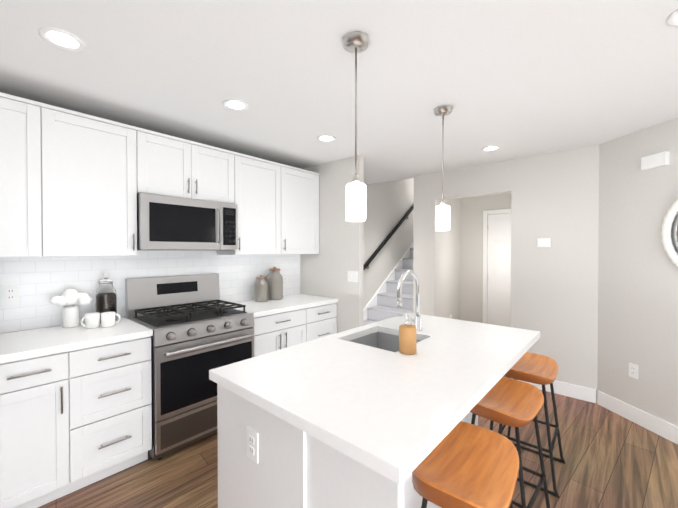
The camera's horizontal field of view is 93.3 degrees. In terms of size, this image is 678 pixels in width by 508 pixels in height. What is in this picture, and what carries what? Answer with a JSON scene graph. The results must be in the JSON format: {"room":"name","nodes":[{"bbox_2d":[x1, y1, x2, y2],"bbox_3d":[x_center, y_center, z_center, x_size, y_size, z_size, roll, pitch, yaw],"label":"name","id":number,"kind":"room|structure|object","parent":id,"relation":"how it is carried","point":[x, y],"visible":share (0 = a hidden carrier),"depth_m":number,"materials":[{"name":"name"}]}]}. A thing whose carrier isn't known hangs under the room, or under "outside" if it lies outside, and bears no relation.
{"room":"kitchen","nodes":[
{"label":"kitchen","id":0,"kind":"room"},
{"bbox_2d":[217,152,287,254],"bbox_3d":[-0.874,-0.461,3.234,0.333,0.932,0.588,1,1,42],"label":"upper cabinet","id":1,"kind":"object","parent":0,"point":[261,184],"depth_m":3.12,"materials":[{"name":"white wood"}]},
{"bbox_2d":[288,166,319,253],"bbox_3d":[-0.557,-0.464,3.592,0.333,0.932,0.618,1,1,42],"label":"upper cabinet","id":2,"kind":"object","parent":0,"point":[303,185],"depth_m":3.53,"materials":[{"name":"white wood"}]},
{"bbox_2d":[300,155,363,332],"bbox_3d":[-0.112,0.186,3.669,0.930,2.440,0.070,1,1,42],"label":"wall","id":3,"kind":"structure","parent":0,"point":[330,265],"depth_m":3.53,"materials":[{"name":"paint"}]},
{"bbox_2d":[348,271,357,281],"bbox_3d":[0.145,0.239,3.386,0.144,0.116,0.012,1,1,42],"label":"light switch","id":4,"kind":"object","parent":3,"relation":"attached to","point":[352,276],"visible":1,"depth_m":3.38,"materials":[{"name":"white plastic"}]},
{"bbox_2d":[0,0,677,184],"bbox_3d":[2.087,-1.512,2.010,6.700,0.988,9.350,1,1,42],"label":"ceiling","id":5,"kind":"structure","parent":0,"point":[514,79],"depth_m":1.80,"materials":[{"name":"paint"}]},
{"bbox_2d":[39,27,85,51],"bbox_3d":[-1.300,-1.008,1.510,0.170,0.008,0.170,1,1,42],"label":"recessed light","id":6,"kind":"object","parent":5,"relation":"in","point":[62,39],"visible":1,"depth_m":1.50,"materials":[{"name":"white plastic"}]},
{"bbox_2d":[223,99,248,110],"bbox_3d":[-0.703,-1.014,2.183,0.170,0.008,0.170,1,1,42],"label":"recessed light","id":7,"kind":"object","parent":5,"relation":"in","point":[236,104],"visible":1,"depth_m":2.18,"materials":[{"name":"white plastic"}]},
{"bbox_2d":[317,135,335,141],"bbox_3d":[-0.112,-1.021,2.835,0.170,0.008,0.170,1,1,42],"label":"recessed light","id":8,"kind":"object","parent":5,"relation":"in","point":[326,138],"visible":1,"depth_m":2.83,"materials":[{"name":"white plastic"}]},
{"bbox_2d":[343,31,368,221],"bbox_3d":[0.081,-0.585,1.519,0.124,0.854,0.124,1,1,42],"label":"pendant light","id":9,"kind":"object","parent":5,"relation":"hanging from","point":[355,42],"visible":1,"depth_m":1.49,"materials":[{"name":"white glass"}]},
{"bbox_2d":[434,105,451,230],"bbox_3d":[0.731,-0.592,2.252,0.124,0.854,0.124,1,1,42],"label":"pendant light","id":10,"kind":"object","parent":5,"relation":"hanging from","point":[442,216],"visible":1,"depth_m":2.22,"materials":[{"name":"white glass"}]},
{"bbox_2d":[481,145,500,150],"bbox_3d":[1.476,-1.024,3.111,0.170,0.008,0.170,1,1,42],"label":"recessed light","id":11,"kind":"object","parent":5,"relation":"in","point":[492,148],"visible":0.98,"depth_m":3.10,"materials":[{"name":"white plastic"}]},
{"bbox_2d":[666,9,677,25],"bbox_3d":[1.480,-1.006,1.330,0.170,0.008,0.170,1,1,42],"label":"recessed light","id":12,"kind":"object","parent":5,"relation":"in","point":[672,19],"visible":1,"depth_m":1.37,"materials":[{"name":"white plastic"}]},
{"bbox_2d":[38,376,677,507],"bbox_3d":[2.087,1.472,2.040,6.700,0.100,9.350,1,1,42],"label":"floor","id":13,"kind":"structure","parent":0,"point":[613,459],"depth_m":2.09,"materials":[{"name":"brown wood"}]},
{"bbox_2d":[0,317,152,507],"bbox_3d":[-1.723,0.964,2.060,0.641,0.913,0.761,1,1,42],"label":"base cabinet","id":14,"kind":"object","parent":13,"relation":"on","point":[75,408],"visible":1,"depth_m":1.86,"materials":[{"name":"white wood"}]},
{"bbox_2d":[48,289,92,327],"bbox_3d":[-1.847,0.371,2.205,0.147,0.266,0.235,1,1,42],"label":"flower vase","id":15,"kind":"object","parent":14,"relation":"on","point":[70,312],"visible":1,"depth_m":2.19,"materials":[{"name":"white ceramic"}]},
{"bbox_2d":[81,312,99,328],"bbox_3d":[-1.701,0.457,2.189,0.084,0.095,0.111,1,1,42],"label":"mug","id":16,"kind":"object","parent":14,"relation":"on","point":[92,320],"visible":1,"depth_m":2.17,"materials":[{"name":"white ceramic"}]},
{"bbox_2d":[95,273,116,322],"bbox_3d":[-1.727,0.320,2.376,0.128,0.366,0.128,1,1,42],"label":"jar","id":17,"kind":"object","parent":14,"relation":"on","point":[106,297],"visible":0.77,"depth_m":2.33,"materials":[{"name":"clear glass"}]},
{"bbox_2d":[101,312,120,326],"bbox_3d":[-1.600,0.457,2.242,0.084,0.095,0.111,1,1,42],"label":"mug","id":18,"kind":"object","parent":14,"relation":"on","point":[107,319],"visible":1,"depth_m":2.20,"materials":[{"name":"white ceramic"}]},
{"bbox_2d":[125,274,254,459],"bbox_3d":[-1.183,0.807,2.607,0.710,1.220,0.766,1,1,42],"label":"range","id":19,"kind":"object","parent":13,"relation":"on","point":[200,331],"visible":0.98,"depth_m":2.38,"materials":[{"name":"silver metal"}]},
{"bbox_2d":[226,294,337,356],"bbox_3d":[-0.596,0.951,3.330,0.641,0.913,1.083,1,1,42],"label":"base cabinet","id":20,"kind":"object","parent":13,"relation":"on","point":[286,321],"visible":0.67,"depth_m":3.11,"materials":[{"name":"white wood"}]},
{"bbox_2d":[254,275,267,301],"bbox_3d":[-0.815,0.358,3.352,0.146,0.270,0.168,1,1,42],"label":"canister","id":21,"kind":"object","parent":20,"relation":"on","point":[261,289],"visible":1,"depth_m":3.30,"materials":[{"name":"grey ceramic"}]},
{"bbox_2d":[267,267,282,299],"bbox_3d":[-0.705,0.316,3.514,0.182,0.350,0.203,1,1,42],"label":"canister","id":22,"kind":"object","parent":20,"relation":"on","point":[275,283],"visible":0.94,"depth_m":3.44,"materials":[{"name":"grey ceramic"}]},
{"bbox_2d":[217,369,509,507],"bbox_3d":[0.361,0.987,1.766,0.925,0.872,1.712,1,1,42],"label":"kitchen island","id":23,"kind":"object","parent":13,"relation":"on","point":[264,462],"depth_m":1.15,"materials":[{"name":"white wood"}]},
{"bbox_2d":[209,337,492,488],"bbox_3d":[0.038,0.535,1.381,0.965,0.040,0.760,1,1,42],"label":"island countertop","id":24,"kind":"structure","parent":23,"relation":"on","point":[385,411],"depth_m":1.18,"materials":[{"name":"white stone"}]},
{"bbox_2d":[398,314,415,354],"bbox_3d":[0.352,0.411,1.663,0.100,0.197,0.088,1,1,42],"label":"soap dispenser","id":25,"kind":"object","parent":24,"relation":"on","point":[407,337],"visible":1,"depth_m":1.62,"materials":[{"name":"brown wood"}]},
{"bbox_2d":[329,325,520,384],"bbox_3d":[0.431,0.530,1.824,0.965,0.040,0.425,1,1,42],"label":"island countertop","id":26,"kind":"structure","parent":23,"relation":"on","point":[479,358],"depth_m":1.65,"materials":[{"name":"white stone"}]},
{"bbox_2d":[396,270,421,330],"bbox_3d":[0.439,0.304,2.060,0.090,0.404,0.289,1,1,42],"label":"faucet","id":27,"kind":"object","parent":26,"relation":"on","point":[416,321],"visible":0.92,"depth_m":2.11,"materials":[{"name":"silver metal"}]},
{"bbox_2d":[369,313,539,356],"bbox_3d":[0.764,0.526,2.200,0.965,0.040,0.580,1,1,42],"label":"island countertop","id":28,"kind":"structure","parent":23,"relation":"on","point":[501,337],"depth_m":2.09,"materials":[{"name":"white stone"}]},
{"bbox_2d":[349,329,424,352],"bbox_3d":[0.281,0.650,1.958,0.429,0.226,0.449,1,1,42],"label":"sink","id":29,"kind":"object","parent":28,"relation":"in","point":[383,340],"depth_m":2.19,"materials":[{"name":"grey metal"}]},
{"bbox_2d":[363,243,412,325],"bbox_3d":[1.617,-0.003,5.656,0.872,2.778,3.760,1,1,42],"label":"stairs","id":30,"kind":"structure","parent":13,"relation":"on","point":[380,305],"depth_m":5.08,"materials":[{"name":"grey carpet"}]},
{"bbox_2d":[412,421,518,507],"bbox_3d":[0.468,1.080,1.166,0.376,0.704,0.456,0,1,37],"label":"stool","id":31,"kind":"object","parent":13,"relation":"on","point":[464,465],"visible":0.9,"depth_m":1.11,"materials":[{"name":"brown wood"}]},
{"bbox_2d":[470,377,549,507],"bbox_3d":[0.866,1.075,1.675,0.396,0.704,0.459,1,1,42],"label":"stool","id":32,"kind":"object","parent":13,"relation":"on","point":[516,404],"visible":0.67,"depth_m":1.62,"materials":[{"name":"brown wood"}]},
{"bbox_2d":[498,352,564,497],"bbox_3d":[1.270,1.070,2.139,0.389,0.704,0.458,1,1,42],"label":"stool","id":33,"kind":"object","parent":13,"relation":"on","point":[542,370],"visible":0.65,"depth_m":2.05,"materials":[{"name":"brown wood"}]},
{"bbox_2d":[363,178,413,308],"bbox_3d":[-0.352,-0.399,4.183,0.120,3.600,9.350,1,1,42],"label":"wall","id":34,"kind":"structure","parent":0,"point":[389,204],"depth_m":5.36,"materials":[{"name":"paint"}]},
{"bbox_2d":[0,92,59,256],"bbox_3d":[-2.085,-0.447,1.869,0.333,0.932,0.608,1,1,42],"label":"upper cabinet","id":35,"kind":"object","parent":34,"relation":"attached to","point":[29,129],"depth_m":1.90,"materials":[{"name":"white wood"}]},
{"bbox_2d":[60,108,139,256],"bbox_3d":[-1.777,-0.450,2.217,0.333,0.932,0.572,1,1,42],"label":"upper cabinet","id":36,"kind":"object","parent":34,"relation":"attached to","point":[73,183],"depth_m":2.15,"materials":[{"name":"white wood"}]},
{"bbox_2d":[0,250,299,333],"bbox_3d":[-1.363,0.236,2.954,0.008,0.565,2.660,1,1,42],"label":"tile backsplash","id":37,"kind":"structure","parent":34,"relation":"attached to","point":[41,281],"depth_m":2.48,"materials":[{"name":"white tile"}]},
{"bbox_2d":[2,284,19,304],"bbox_3d":[-2.129,0.262,2.077,0.008,0.125,0.080,1,1,42],"label":"outlet","id":38,"kind":"object","parent":37,"relation":"attached to","point":[10,294],"visible":1,"depth_m":2.07,"materials":[{"name":"white plastic"}]},
{"bbox_2d":[283,272,287,281],"bbox_3d":[-0.633,0.270,3.764,0.008,0.116,0.072,1,1,42],"label":"outlet","id":39,"kind":"object","parent":37,"relation":"attached to","point":[285,276],"visible":0.94,"depth_m":3.77,"materials":[{"name":"white plastic"}]},
{"bbox_2d":[140,128,235,203],"bbox_3d":[-1.328,-0.686,2.720,0.333,0.472,0.780,1,1,42],"label":"upper cabinet","id":40,"kind":"object","parent":34,"relation":"attached to","point":[172,166],"depth_m":2.57,"materials":[{"name":"white wood"}]},
{"bbox_2d":[137,193,237,249],"bbox_3d":[-1.289,-0.236,2.690,0.437,0.412,0.770,1,1,42],"label":"microwave","id":41,"kind":"object","parent":40,"relation":"attached to","point":[170,223],"visible":0.98,"depth_m":2.52,"materials":[{"name":"silver metal"}]},
{"bbox_2d":[363,204,413,270],"bbox_3d":[1.339,-0.839,5.921,0.092,2.669,3.735,1,1,42],"label":"stair handrail","id":42,"kind":"object","parent":34,"relation":"attached to","point":[383,243],"visible":0.5,"depth_m":5.25,"materials":[{"name":"black metal"}]},
{"bbox_2d":[444,198,460,319],"bbox_3d":[2.369,-0.415,5.746,0.120,3.600,3.400,1,1,42],"label":"wall","id":43,"kind":"structure","parent":0,"point":[452,248],"depth_m":5.00,"materials":[{"name":"paint"}]},
{"bbox_2d":[460,193,510,322],"bbox_3d":[2.603,0.175,4.757,1.550,2.440,0.120,1,1,42],"label":"wall","id":44,"kind":"structure","parent":0,"point":[471,275],"depth_m":5.08,"materials":[{"name":"paint"}]},
{"bbox_2d":[483,208,510,326],"bbox_3d":[2.576,0.361,4.646,0.950,2.061,0.077,1,1,42],"label":"hall door","id":45,"kind":"structure","parent":44,"relation":"in","point":[497,258],"depth_m":4.83,"materials":[{"name":"white wood"}]},
{"bbox_2d":[413,145,598,402],"bbox_3d":[2.003,0.186,3.605,2.420,2.440,0.300,1,1,42],"label":"wall","id":46,"kind":"structure","parent":0,"point":[554,286],"depth_m":3.29,"materials":[{"name":"paint"}]},
{"bbox_2d":[537,238,550,246],"bbox_3d":[2.108,-0.115,3.292,0.116,0.090,0.023,1,1,42],"label":"thermostat","id":47,"kind":"object","parent":46,"relation":"attached to","point":[543,242],"visible":1,"depth_m":3.28,"materials":[{"name":"white plastic"}]},
{"bbox_2d":[597,117,677,426],"bbox_3d":[2.832,0.216,0.646,0.120,2.440,5.200,0,1,-8],"label":"wall","id":48,"kind":"structure","parent":0,"point":[637,296],"depth_m":2.66,"materials":[{"name":"paint"}]},
{"bbox_2d":[511,378,677,444],"bbox_3d":[2.496,1.369,0.845,4.468,0.130,3.194,1,1,42],"label":"baseboard","id":49,"kind":"structure","parent":48,"relation":"attached to","point":[660,427],"depth_m":2.66,"materials":[{"name":"white wood"}]},
{"bbox_2d":[629,363,637,378],"bbox_3d":[2.482,0.986,2.701,0.008,0.116,0.072,0,1,-8],"label":"outlet","id":50,"kind":"object","parent":48,"relation":"attached to","point":[633,370],"visible":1,"depth_m":2.70,"materials":[{"name":"white plastic"}]},
{"bbox_2d":[641,151,669,169],"bbox_3d":[2.488,-0.733,2.522,0.041,0.100,0.170,0,1,-8],"label":"door chime","id":51,"kind":"object","parent":48,"relation":"attached to","point":[660,159],"visible":1,"depth_m":2.50,"materials":[{"name":"white plastic"}]},
{"bbox_2d":[661,200,677,266],"bbox_3d":[2.537,-0.154,2.116,0.058,0.700,0.700,0,1,-8],"label":"round mirror","id":52,"kind":"object","parent":48,"relation":"attached to","point":[669,235],"visible":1,"depth_m":2.40,"materials":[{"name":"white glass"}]}
]}

